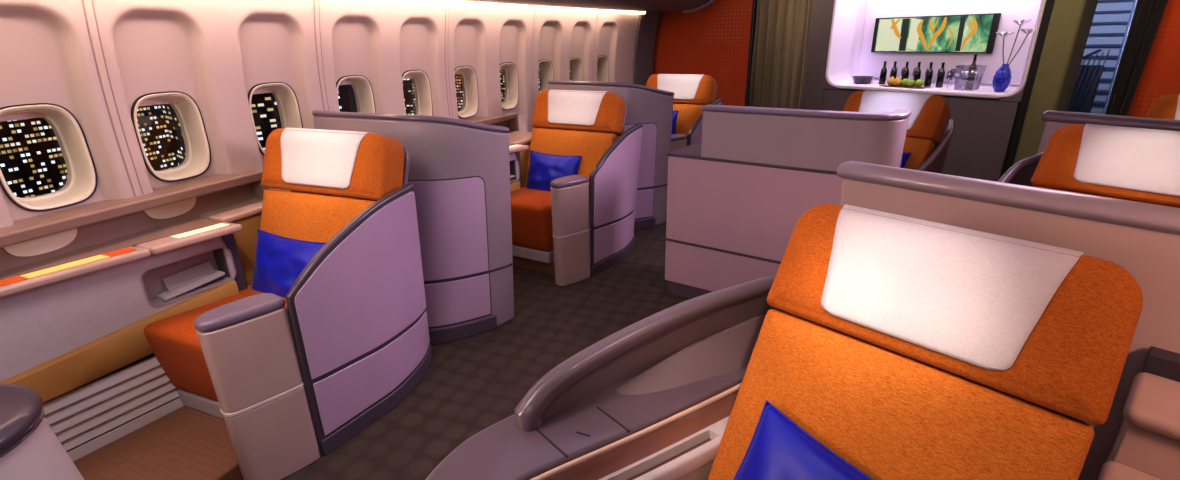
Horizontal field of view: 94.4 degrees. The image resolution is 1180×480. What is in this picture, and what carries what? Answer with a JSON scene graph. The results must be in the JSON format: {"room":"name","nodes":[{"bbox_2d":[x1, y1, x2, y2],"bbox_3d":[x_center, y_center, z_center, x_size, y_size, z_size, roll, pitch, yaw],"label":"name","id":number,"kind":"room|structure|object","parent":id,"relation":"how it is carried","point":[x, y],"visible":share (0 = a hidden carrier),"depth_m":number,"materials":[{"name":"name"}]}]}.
{"room":"aircraft cabin","nodes":[
{"label":"aircraft cabin","id":0,"kind":"room"},
{"bbox_2d":[73,406,242,479],"bbox_3d":[-1.756,0.859,2.551,0.830,0.110,1.900,7,22,21],"label":"floor","id":1,"kind":"structure","parent":0,"point":[186,443],"depth_m":2.29,"materials":[{"name":"carpet"}]},
{"bbox_2d":[0,190,290,461],"bbox_3d":[-1.989,0.409,2.462,0.391,0.804,2.175,7,22,21],"label":"console","id":2,"kind":"object","parent":1,"relation":"on","point":[73,323],"visible":0.68,"depth_m":2.31,"materials":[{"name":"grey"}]},
{"bbox_2d":[157,270,224,300],"bbox_3d":[-1.897,0.213,2.603,0.075,0.039,0.270,10,23,29],"label":"tray","id":3,"kind":"object","parent":2,"relation":"on","point":[204,282],"depth_m":2.59,"materials":[{"name":"white paper"}]},
{"bbox_2d":[143,127,409,418],"bbox_3d":[-1.435,0.125,2.624,0.834,1.201,0.985,7,22,21],"label":"seat","id":4,"kind":"object","parent":1,"relation":"on","point":[331,176],"visible":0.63,"depth_m":2.63,"materials":[{"name":"orange fabric"}]},
{"bbox_2d":[143,284,286,400],"bbox_3d":[-1.598,0.490,2.611,0.625,0.389,0.597,7,22,21],"label":"seat cushion","id":5,"kind":"object","parent":4,"relation":"on","point":[174,340],"depth_m":2.40,"materials":[{"name":"orange fabric"}]},
{"bbox_2d":[252,229,325,297],"bbox_3d":[-1.518,0.170,2.740,0.498,0.378,0.181,7,22,21],"label":"throw pillow","id":6,"kind":"object","parent":4,"relation":"on","point":[279,260],"visible":0.55,"depth_m":2.69,"materials":[{"name":"blue fabric"}]},
{"bbox_2d":[0,0,639,227],"bbox_3d":[-1.065,-0.947,4.053,0.584,2.400,8.051,9,23,26],"label":"wall","id":7,"kind":"structure","parent":0,"point":[213,52],"depth_m":2.91,"materials":[{"name":"white plastic"}]},
{"bbox_2d":[82,0,143,196],"bbox_3d":[-2.041,-0.596,2.347,0.099,0.970,0.039,7,22,21],"label":"trim","id":8,"kind":"structure","parent":7,"relation":"attached to","point":[88,5],"depth_m":2.35,"materials":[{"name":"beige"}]},
{"bbox_2d":[0,103,268,271],"bbox_3d":[-2.326,-0.141,2.016,0.305,0.640,2.222,7,22,21],"label":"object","id":9,"kind":"structure","parent":7,"relation":"in","point":[81,184],"depth_m":2.36,"materials":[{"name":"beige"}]},
{"bbox_2d":[0,112,47,121],"bbox_3d":[-2.329,-0.500,2.215,0.010,0.026,0.224,7,22,21],"label":"shade","id":10,"kind":"object","parent":9,"relation":"attached to","point":[9,116],"depth_m":2.23,"materials":[{"name":"grey"}]},
{"bbox_2d":[139,99,173,106],"bbox_3d":[-2.135,-0.669,2.657,0.009,0.026,0.226,7,22,22],"label":"shade","id":11,"kind":"object","parent":9,"relation":"attached to","point":[147,102],"depth_m":2.67,"materials":[{"name":"grey plastic"}]},
{"bbox_2d":[131,91,210,181],"bbox_3d":[-2.097,-0.513,2.699,0.150,0.428,0.321,7,22,21],"label":"window","id":12,"kind":"structure","parent":7,"relation":"in","point":[197,160],"depth_m":2.78,"materials":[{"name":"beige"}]},
{"bbox_2d":[248,82,302,154],"bbox_3d":[-1.871,-0.700,3.190,0.155,0.428,0.322,7,22,21],"label":"window","id":13,"kind":"structure","parent":7,"relation":"in","point":[285,97],"depth_m":3.25,"materials":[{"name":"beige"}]},
{"bbox_2d":[253,88,274,93],"bbox_3d":[-1.907,-0.857,3.149,0.010,0.026,0.226,8,22,23],"label":"shade","id":14,"kind":"object","parent":13,"relation":"attached to","point":[260,90],"depth_m":3.17,"materials":[{"name":"grey"}]},
{"bbox_2d":[313,0,328,110],"bbox_3d":[-1.597,-0.962,3.306,0.099,0.970,0.039,8,22,23],"label":"trim","id":15,"kind":"structure","parent":7,"relation":"attached to","point":[315,2],"depth_m":3.26,"materials":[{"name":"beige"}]},
{"bbox_2d":[336,75,375,112],"bbox_3d":[-1.622,-0.893,3.695,0.150,0.428,0.321,8,22,24],"label":"window","id":16,"kind":"structure","parent":7,"relation":"in","point":[362,87],"depth_m":3.76,"materials":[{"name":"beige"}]},
{"bbox_2d":[340,81,353,84],"bbox_3d":[-1.659,-1.050,3.654,0.009,0.026,0.226,8,22,24],"label":"shade","id":17,"kind":"object","parent":16,"relation":"attached to","point":[343,82],"depth_m":3.69,"materials":[{"name":"grey"}]},
{"bbox_2d":[402,70,432,115],"bbox_3d":[-1.370,-1.077,4.176,0.150,0.428,0.321,9,23,25],"label":"window","id":18,"kind":"structure","parent":7,"relation":"in","point":[420,80],"depth_m":4.27,"materials":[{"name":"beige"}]},
{"bbox_2d":[445,4,452,117],"bbox_3d":[-1.092,-1.331,4.272,0.099,0.970,0.039,9,23,26],"label":"trim","id":19,"kind":"structure","parent":7,"relation":"attached to","point":[447,5],"depth_m":4.26,"materials":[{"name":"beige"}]},
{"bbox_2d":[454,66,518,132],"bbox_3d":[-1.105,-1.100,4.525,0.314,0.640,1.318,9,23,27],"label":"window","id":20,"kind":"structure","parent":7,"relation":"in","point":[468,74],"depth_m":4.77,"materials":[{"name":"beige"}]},
{"bbox_2d":[500,62,518,109],"bbox_3d":[-0.821,-1.448,5.142,0.149,0.428,0.321,10,23,28],"label":"window","id":21,"kind":"structure","parent":7,"relation":"in","point":[509,69],"depth_m":5.24,"materials":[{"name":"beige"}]},
{"bbox_2d":[387,0,645,13],"bbox_3d":[-1.098,-1.642,3.724,0.287,0.023,7.306,9,23,26],"label":"trim","id":22,"kind":"structure","parent":7,"relation":"attached to","point":[420,1],"depth_m":4.69,"materials":[{"name":"beige"}]},
{"bbox_2d":[531,9,536,112],"bbox_3d":[-0.526,-1.703,5.239,0.099,0.970,0.039,10,23,28],"label":"trim","id":23,"kind":"structure","parent":7,"relation":"attached to","point":[535,12],"depth_m":5.24,"materials":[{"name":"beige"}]},
{"bbox_2d":[538,59,553,90],"bbox_3d":[-0.517,-1.638,5.634,0.149,0.428,0.321,11,23,29],"label":"window","id":24,"kind":"structure","parent":7,"relation":"in","point":[546,67],"depth_m":5.71,"materials":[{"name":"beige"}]},
{"bbox_2d":[570,57,582,80],"bbox_3d":[-0.221,-1.813,6.089,0.149,0.428,0.321,11,24,30],"label":"window","id":25,"kind":"structure","parent":7,"relation":"in","point":[576,68],"depth_m":6.16,"materials":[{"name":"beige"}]},
{"bbox_2d":[453,0,714,12],"bbox_3d":[-0.689,-1.847,3.576,1.270,0.496,7.780,9,23,26],"label":"bin","id":26,"kind":"object","parent":7,"relation":"attached to","point":[687,6],"visible":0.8,"depth_m":5.50,"materials":[{"name":"grey plastic"}]},
{"bbox_2d":[592,12,599,81],"bbox_3d":[0.071,-2.058,6.158,0.099,0.970,0.039,11,24,31],"label":"trim","id":27,"kind":"structure","parent":7,"relation":"attached to","point":[598,12],"depth_m":6.13,"materials":[{"name":"beige plastic"}]},
{"bbox_2d":[597,55,608,81],"bbox_3d":[0.086,-1.987,6.538,0.149,0.428,0.321,12,24,31],"label":"window","id":28,"kind":"structure","parent":7,"relation":"in","point":[602,62],"depth_m":6.62,"materials":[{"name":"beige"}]},
{"bbox_2d":[633,12,659,85],"bbox_3d":[0.741,-1.947,7.212,0.130,2.000,0.461,13,24,33],"label":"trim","id":29,"kind":"structure","parent":7,"relation":"attached to","point":[648,22],"depth_m":7.00,"materials":[{"name":"grey plastic"}]},
{"bbox_2d":[282,214,688,479],"bbox_3d":[3.041,0.043,4.756,8.800,0.120,15.500,7,22,21],"label":"floor","id":30,"kind":"structure","parent":0,"point":[469,385],"depth_m":3.07,"materials":[{"name":"carpet"}]},
{"bbox_2d":[0,384,84,479],"bbox_3d":[-1.867,0.865,1.632,0.600,0.722,0.600,7,22,21],"label":"pod","id":31,"kind":"object","parent":30,"relation":"on","point":[30,449],"visible":1,"depth_m":1.61,"materials":[{"name":"grey"}]},
{"bbox_2d":[194,183,431,479],"bbox_3d":[-1.110,0.356,2.475,0.230,1.058,1.112,9,23,26],"label":"shell","id":32,"kind":"object","parent":30,"relation":"on","point":[293,383],"visible":1,"depth_m":2.30,"materials":[{"name":"grey"}]},
{"bbox_2d":[312,110,513,344],"bbox_3d":[-1.074,-0.068,3.244,1.202,1.344,0.508,1,21,7],"label":"divider","id":33,"kind":"object","parent":30,"relation":"on","point":[459,170],"visible":0.65,"depth_m":3.15,"materials":[{"name":"grey"}]},
{"bbox_2d":[550,123,642,285],"bbox_3d":[0.113,-0.315,4.208,0.230,1.058,1.112,13,24,33],"label":"shell","id":34,"kind":"object","parent":30,"relation":"on","point":[593,220],"visible":1,"depth_m":4.02,"materials":[{"name":"grey"}]},
{"bbox_2d":[425,274,790,479],"bbox_3d":[0.176,0.668,1.766,1.483,0.910,0.390,-14,24,-30],"label":"shell","id":35,"kind":"object","parent":30,"relation":"on","point":[654,398],"visible":0.7,"depth_m":1.68,"materials":[{"name":"grey plastic"}]},
{"bbox_2d":[548,80,673,229],"bbox_3d":[0.140,-0.771,5.064,1.202,1.344,0.508,4,21,14],"label":"divider","id":36,"kind":"object","parent":30,"relation":"on","point":[649,106],"visible":0.42,"depth_m":4.94,"materials":[{"name":"grey"}]},
{"bbox_2d":[666,98,721,213],"bbox_3d":[1.097,-0.908,5.747,0.230,1.058,1.112,14,25,35],"label":"shell","id":37,"kind":"object","parent":30,"relation":"on","point":[678,141],"visible":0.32,"depth_m":5.43,"materials":[{"name":"grey"}]},
{"bbox_2d":[665,104,911,298],"bbox_3d":[1.155,-0.179,3.428,1.299,1.302,0.435,13,25,33],"label":"divider","id":38,"kind":"object","parent":30,"relation":"on","point":[737,197],"visible":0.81,"depth_m":3.25,"materials":[{"name":"grey"}]},
{"bbox_2d":[843,90,949,169],"bbox_3d":[2.141,-0.533,4.251,0.951,1.150,0.751,-16,25,-35],"label":"seat","id":39,"kind":"object","parent":30,"relation":"on","point":[929,118],"visible":0.33,"depth_m":4.06,"materials":[{"name":"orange fabric"}]},
{"bbox_2d":[899,152,910,167],"bbox_3d":[2.138,-0.510,4.176,0.217,0.359,0.466,-16,25,-35],"label":"throw pillow","id":40,"kind":"object","parent":39,"relation":"on","point":[905,155],"visible":0.02,"depth_m":4.01,"materials":[{"name":"blue fabric"}]},
{"bbox_2d":[707,203,1142,479],"bbox_3d":[0.645,0.583,1.335,0.951,1.150,0.751,-18,26,-38],"label":"seat","id":41,"kind":"object","parent":30,"relation":"on","point":[909,348],"visible":0.97,"depth_m":1.28,"materials":[{"name":"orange fabric"}]},
{"bbox_2d":[733,400,873,479],"bbox_3d":[0.551,0.732,1.328,0.231,0.448,0.564,-17,25,-35],"label":"throw pillow","id":42,"kind":"object","parent":41,"relation":"on","point":[778,449],"visible":1,"depth_m":1.39,"materials":[{"name":"blue fabric"}]},
{"bbox_2d":[822,0,1045,181],"bbox_3d":[4.087,-2.076,6.671,0.580,2.475,2.330,-14,24,-31],"label":"bar cabinet","id":43,"kind":"object","parent":30,"relation":"on","point":[984,119],"visible":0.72,"depth_m":6.34,"materials":[{"name":"grey"}]},
{"bbox_2d":[852,76,873,83],"bbox_3d":[3.636,-2.130,7.289,0.260,0.101,0.260,-14,24,-31],"label":"serving bowl","id":44,"kind":"object","parent":43,"relation":"on","point":[857,79],"visible":0.9,"depth_m":7.21,"materials":[{"name":"grey"}]},
{"bbox_2d":[879,61,886,84],"bbox_3d":[3.796,-2.155,7.062,0.076,0.299,0.076,-14,24,-31],"label":"wine bottle","id":45,"kind":"object","parent":43,"relation":"on","point":[883,73],"visible":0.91,"depth_m":7.04,"materials":[{"name":"black glass"}]},
{"bbox_2d":[889,61,896,78],"bbox_3d":[3.870,-2.119,6.961,0.076,0.299,0.076,-14,24,-31],"label":"wine bottle","id":46,"kind":"object","parent":43,"relation":"on","point":[893,72],"visible":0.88,"depth_m":6.93,"materials":[{"name":"black glass"}]},
{"bbox_2d":[900,62,908,85],"bbox_3d":[3.954,-2.078,6.844,0.076,0.299,0.076,-14,24,-31],"label":"wine bottle","id":47,"kind":"object","parent":43,"relation":"on","point":[905,73],"visible":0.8,"depth_m":6.81,"materials":[{"name":"black glass"}]},
{"bbox_2d":[879,85,930,88],"bbox_3d":[3.911,-1.898,6.774,0.187,0.012,0.627,-14,24,-31],"label":"fruit tray","id":48,"kind":"object","parent":43,"relation":"on","point":[879,85],"visible":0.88,"depth_m":6.74,"materials":[{"name":"brown wood"}]},
{"bbox_2d":[887,76,894,85],"bbox_3d":[3.807,-2.014,6.891,0.099,0.125,0.099,-14,24,-31],"label":"pear","id":49,"kind":"object","parent":48,"relation":"on","point":[890,81],"visible":0.94,"depth_m":6.87,"materials":[{"name":"food"}]},
{"bbox_2d":[893,76,900,85],"bbox_3d":[3.837,-1.984,6.812,0.097,0.126,0.098,1,20,6],"label":"pear","id":50,"kind":"object","parent":48,"relation":"on","point":[897,81],"visible":1,"depth_m":6.79,"materials":[{"name":"food"}]},
{"bbox_2d":[901,78,908,85],"bbox_3d":[3.913,-1.960,6.770,0.099,0.103,0.099,-14,24,-31],"label":"apple","id":51,"kind":"object","parent":48,"relation":"on","point":[904,81],"visible":0.86,"depth_m":6.75,"materials":[{"name":"green food"}]},
{"bbox_2d":[906,79,914,86],"bbox_3d":[3.935,-1.930,6.692,0.098,0.104,0.097,-1,20,1],"label":"apple","id":52,"kind":"object","parent":48,"relation":"on","point":[911,82],"visible":1,"depth_m":6.66,"materials":[{"name":"green food"}]},
{"bbox_2d":[915,79,923,86],"bbox_3d":[4.004,-1.913,6.639,0.097,0.104,0.098,-1,20,0],"label":"apple","id":53,"kind":"object","parent":48,"relation":"on","point":[918,83],"visible":1,"depth_m":6.61,"materials":[{"name":"green food"}]},
{"bbox_2d":[913,62,920,85],"bbox_3d":[4.035,-2.038,6.731,0.076,0.299,0.076,-14,24,-31],"label":"wine bottle","id":54,"kind":"object","parent":43,"relation":"on","point":[917,74],"visible":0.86,"depth_m":6.70,"materials":[{"name":"black glass"}]},
{"bbox_2d":[836,84,999,98],"bbox_3d":[4.027,-1.847,6.716,0.430,0.049,1.990,-14,24,-31],"label":"shelf","id":55,"kind":"object","parent":43,"relation":"attached to","point":[978,92],"depth_m":6.42,"materials":[{"name":"white plastic"}]},
{"bbox_2d":[924,62,932,86],"bbox_3d":[4.114,-1.999,6.622,0.076,0.299,0.076,-14,24,-31],"label":"wine bottle","id":56,"kind":"object","parent":43,"relation":"on","point":[929,74],"visible":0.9,"depth_m":6.60,"materials":[{"name":"black glass"}]},
{"bbox_2d":[871,13,1000,52],"bbox_3d":[4.145,-2.506,6.657,0.057,0.420,1.410,-14,24,-31],"label":"painting","id":57,"kind":"object","parent":43,"relation":"attached to","point":[967,33],"visible":1,"depth_m":6.57,"materials":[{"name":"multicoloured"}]},
{"bbox_2d":[935,62,944,87],"bbox_3d":[4.190,-1.962,6.516,0.076,0.299,0.076,-14,24,-31],"label":"wine bottle","id":58,"kind":"object","parent":43,"relation":"on","point":[941,74],"visible":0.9,"depth_m":6.50,"materials":[{"name":"black glass"}]},
{"bbox_2d":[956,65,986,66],"bbox_3d":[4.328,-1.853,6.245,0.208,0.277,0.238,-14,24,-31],"label":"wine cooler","id":59,"kind":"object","parent":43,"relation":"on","point":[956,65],"visible":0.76,"depth_m":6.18,"materials":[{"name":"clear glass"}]},
{"bbox_2d":[965,54,977,89],"bbox_3d":[4.347,-1.913,6.211,0.076,0.383,0.076,-14,24,-31],"label":"wine bottle","id":60,"kind":"object","parent":59,"relation":"in","point":[972,70],"visible":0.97,"depth_m":6.20,"materials":[{"name":"black glass"}]},
{"bbox_2d":[992,64,1011,91],"bbox_3d":[4.503,-1.766,5.965,0.166,0.301,0.166,-14,24,-31],"label":"flower vase","id":61,"kind":"object","parent":43,"relation":"on","point":[1002,77],"visible":0.99,"depth_m":5.92,"materials":[{"name":"blue glass"}]},
{"bbox_2d":[996,31,1014,63],"bbox_3d":[4.473,-1.967,5.975,0.153,0.586,0.177,-14,24,-31],"label":"flower","id":62,"kind":"object","parent":61,"relation":"in","point":[1003,34],"visible":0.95,"depth_m":5.89,"materials":[{"name":"grey plant"}]},
{"bbox_2d":[1007,19,1031,63],"bbox_3d":[4.565,-1.999,5.883,0.153,0.706,0.177,-14,24,-31],"label":"flower","id":63,"kind":"object","parent":61,"relation":"in","point":[1020,22],"visible":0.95,"depth_m":5.78,"materials":[{"name":"grey plant"}]},
{"bbox_2d":[1008,28,1035,65],"bbox_3d":[4.561,-1.924,5.809,0.153,0.616,0.232,-14,24,-31],"label":"flower","id":64,"kind":"object","parent":61,"relation":"in","point":[1027,31],"visible":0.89,"depth_m":5.71,"materials":[{"name":"grey plant"}]},
{"bbox_2d":[916,119,954,173],"bbox_3d":[2.467,-0.302,4.077,0.145,1.084,0.915,17,27,41],"label":"shell","id":65,"kind":"object","parent":30,"relation":"on","point":[935,162],"visible":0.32,"depth_m":4.00,"materials":[{"name":"grey plastic"}]},
{"bbox_2d":[837,161,1179,479],"bbox_3d":[1.916,0.602,1.380,0.110,1.229,2.760,-18,26,-38],"label":"divider","id":66,"kind":"object","parent":30,"relation":"on","point":[1141,238],"visible":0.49,"depth_m":1.66,"materials":[{"name":"grey plastic"}]},
{"bbox_2d":[997,152,1043,186],"bbox_3d":[2.146,0.088,3.007,0.915,1.051,0.144,-12,23,-26],"label":"shell","id":67,"kind":"object","parent":30,"relation":"on","point":[1020,173],"visible":0.15,"depth_m":3.00,"materials":[{"name":"grey plastic"}]},
{"bbox_2d":[1068,49,1109,112],"bbox_3d":[5.440,-1.383,6.160,0.061,1.473,0.313,-14,24,-31],"label":"stair railing","id":68,"kind":"object","parent":30,"relation":"on","point":[1089,76],"visible":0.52,"depth_m":6.01,"materials":[{"name":"blue"}]},
{"bbox_2d":[1031,124,1179,207],"bbox_3d":[2.343,0.108,2.512,0.951,1.150,0.751,-16,25,-34],"label":"seat","id":69,"kind":"object","parent":30,"relation":"on","point":[1117,162],"visible":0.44,"depth_m":2.55,"materials":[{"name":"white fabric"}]},
{"bbox_2d":[1037,110,1179,153],"bbox_3d":[3.424,0.133,2.553,0.110,1.229,2.450,-13,23,-29],"label":"divider","id":70,"kind":"object","parent":30,"relation":"on","point":[1054,119],"visible":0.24,"depth_m":3.10,"materials":[{"name":"grey"}]},
{"bbox_2d":[1081,0,1136,113],"bbox_3d":[6.006,-2.179,6.632,0.740,2.614,1.149,16,26,38],"label":"staircase","id":71,"kind":"structure","parent":30,"relation":"on","point":[1107,31],"depth_m":6.46,"materials":[{"name":"blue metal"}]},
{"bbox_2d":[1098,346,1179,479],"bbox_3d":[1.954,0.904,0.981,0.495,0.740,1.600,-18,26,-38],"label":"armrest","id":72,"kind":"object","parent":30,"relation":"on","point":[1146,444],"visible":1,"depth_m":1.41,"materials":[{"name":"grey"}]},
{"bbox_2d":[1146,94,1179,119],"bbox_3d":[3.959,-0.326,3.583,0.951,1.150,0.751,-16,25,-34],"label":"seat","id":73,"kind":"object","parent":30,"relation":"on","point":[1166,106],"visible":0.15,"depth_m":3.77,"materials":[{"name":"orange fabric"}]},
{"bbox_2d":[513,256,554,274],"bbox_3d":[-0.386,0.018,4.731,0.830,0.110,0.920,10,23,29],"label":"floor","id":74,"kind":"structure","parent":0,"point":[549,268],"depth_m":4.26,"materials":[{"name":"carpet"}]},
{"bbox_2d":[508,131,531,190],"bbox_3d":[-0.817,-0.369,4.488,0.556,0.804,1.504,10,23,29],"label":"console","id":75,"kind":"object","parent":74,"relation":"on","point":[519,141],"visible":0.13,"depth_m":4.52,"materials":[{"name":"brown"}]},
{"bbox_2d":[511,89,626,263],"bbox_3d":[-0.271,-0.546,4.362,0.834,1.201,0.985,10,23,29],"label":"seat","id":76,"kind":"object","parent":74,"relation":"on","point":[585,124],"visible":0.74,"depth_m":4.31,"materials":[{"name":"orange fabric"}]},
{"bbox_2d":[511,186,553,251],"bbox_3d":[-0.451,-0.189,4.371,0.625,0.389,0.597,10,23,29],"label":"seat cushion","id":77,"kind":"object","parent":76,"relation":"on","point":[531,212],"depth_m":4.08,"materials":[{"name":"orange fabric"}]},
{"bbox_2d":[526,151,581,191],"bbox_3d":[-0.313,-0.519,4.466,0.505,0.363,0.188,10,23,29],"label":"throw pillow","id":78,"kind":"object","parent":76,"relation":"on","point":[544,168],"visible":0.72,"depth_m":4.42,"materials":[{"name":"blue fabric"}]},
{"bbox_2d":[652,0,752,105],"bbox_3d":[1.423,-2.236,7.231,1.300,2.500,0.060,7,22,21],"label":"wall","id":79,"kind":"structure","parent":0,"point":[713,40],"depth_m":7.06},
{"bbox_2d":[745,0,754,105],"bbox_3d":[2.034,-2.161,6.992,0.020,2.500,0.080,7,22,21],"label":"trim","id":80,"kind":"structure","parent":79,"relation":"attached to","point":[753,7],"depth_m":6.88,"materials":[{"name":"black"}]},
{"bbox_2d":[747,0,756,105],"bbox_3d":[2.540,-2.919,9.003,0.051,2.500,2.860,-14,24,-31],"label":"wall","id":81,"kind":"structure","parent":0,"point":[755,13],"depth_m":8.74,"materials":[{"name":"black"}]},
{"bbox_2d":[802,0,833,109],"bbox_3d":[3.169,-2.403,7.573,0.080,2.500,0.320,-14,24,-31],"label":"wall","id":82,"kind":"structure","parent":0,"point":[813,96],"depth_m":7.50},
{"bbox_2d":[749,0,813,108],"bbox_3d":[2.833,-2.580,8.154,0.097,2.402,1.060,-14,24,-31],"label":"drape","id":83,"kind":"object","parent":82,"relation":"hanging from","point":[783,27],"visible":0.67,"depth_m":8.09,"materials":[{"name":"brown fabric"}]},
{"bbox_2d":[1013,0,1097,164],"bbox_3d":[4.761,-1.694,5.567,0.380,2.500,0.250,-14,24,-31],"label":"wall","id":84,"kind":"structure","parent":0,"point":[1070,22],"depth_m":5.43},
{"bbox_2d":[1003,0,1054,173],"bbox_3d":[4.741,-1.757,5.736,0.510,2.500,0.070,-14,24,-31],"label":"trim","id":85,"kind":"structure","parent":84,"relation":"attached to","point":[1049,4],"depth_m":5.64,"materials":[{"name":"black"}]},
{"bbox_2d":[1083,0,1134,113],"bbox_3d":[7.157,-2.601,7.288,0.061,2.900,3.900,-14,24,-31],"label":"wall","id":86,"kind":"structure","parent":0,"point":[1134,0],"depth_m":7.36,"materials":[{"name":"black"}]},
{"bbox_2d":[1127,0,1179,116],"bbox_3d":[5.860,-1.061,3.794,0.061,2.500,3.060,-14,24,-31],"label":"wall","id":87,"kind":"structure","parent":0,"point":[1160,76],"depth_m":4.81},
{"bbox_2d":[1105,0,1167,115],"bbox_3d":[4.904,-1.449,4.981,0.060,2.402,0.240,-14,24,-31],"label":"drape","id":88,"kind":"object","parent":87,"relation":"hanging from","point":[1148,14],"visible":0.59,"depth_m":4.90,"materials":[{"name":"brown fabric"}]},
{"bbox_3d":[0.704,-0.596,6.318,0.830,0.110,0.920,11,24,30],"label":"floor","id":89,"kind":"structure","parent":0,"visible":0},
{"bbox_2d":[646,74,717,138],"bbox_3d":[0.814,-1.159,5.945,0.834,1.201,0.985,11,24,30],"label":"seat","id":90,"kind":"object","parent":89,"relation":"on","point":[691,92],"visible":0.32,"depth_m":5.92,"materials":[{"name":"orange fabric"}]},
{"bbox_2d":[671,110,677,133],"bbox_3d":[0.739,-1.220,6.000,0.502,0.406,0.185,11,24,30],"label":"throw pillow","id":91,"kind":"object","parent":90,"relation":"on","point":[675,113],"visible":0.09,"depth_m":5.88,"materials":[{"name":"blue fabric"}]},
{"label":"outside","id":92,"kind":"structure","parent":0,"visible":0},
{"bbox_2d":[0,104,178,197],"bbox_3d":[-118.387,-0.285,111.766,60.800,171.200,30.800,4,21,13],"label":"skyscraper","id":93,"kind":"structure","parent":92,"point":[32,162],"depth_m":91.21,"materials":[{"name":"black"}]},
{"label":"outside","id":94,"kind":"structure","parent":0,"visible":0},
{"bbox_2d":[161,89,341,164],"bbox_3d":[-76.795,0.615,135.541,34.800,151.200,26.800,15,26,37],"label":"skyscraper","id":95,"kind":"structure","parent":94,"point":[265,111],"depth_m":112.85,"materials":[{"name":"black glass"}]},
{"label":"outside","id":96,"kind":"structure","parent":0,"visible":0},
{"bbox_2d":[402,78,414,114],"bbox_3d":[-66.302,-50.467,229.400,30.800,181.200,30.800,5,21,16],"label":"skyscraper","id":97,"kind":"structure","parent":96,"point":[407,89],"depth_m":212.12,"materials":[{"name":"black"}]},
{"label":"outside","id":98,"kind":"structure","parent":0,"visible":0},
{"bbox_2d":[410,73,463,114],"bbox_3d":[-38.236,2.606,179.555,22.800,115.200,22.800,-3,20,-6],"label":"skyscraper","id":99,"kind":"structure","parent":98,"point":[458,81],"depth_m":151.61,"materials":[{"name":"black"}]},
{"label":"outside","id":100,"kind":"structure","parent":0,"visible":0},
{"bbox_2d":[500,66,570,102],"bbox_3d":[-28.870,-45.941,243.660,40.800,161.200,30.800,12,24,32],"label":"skyscraper","id":101,"kind":"structure","parent":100,"point":[502,84],"depth_m":221.81,"materials":[{"name":"black glass"}]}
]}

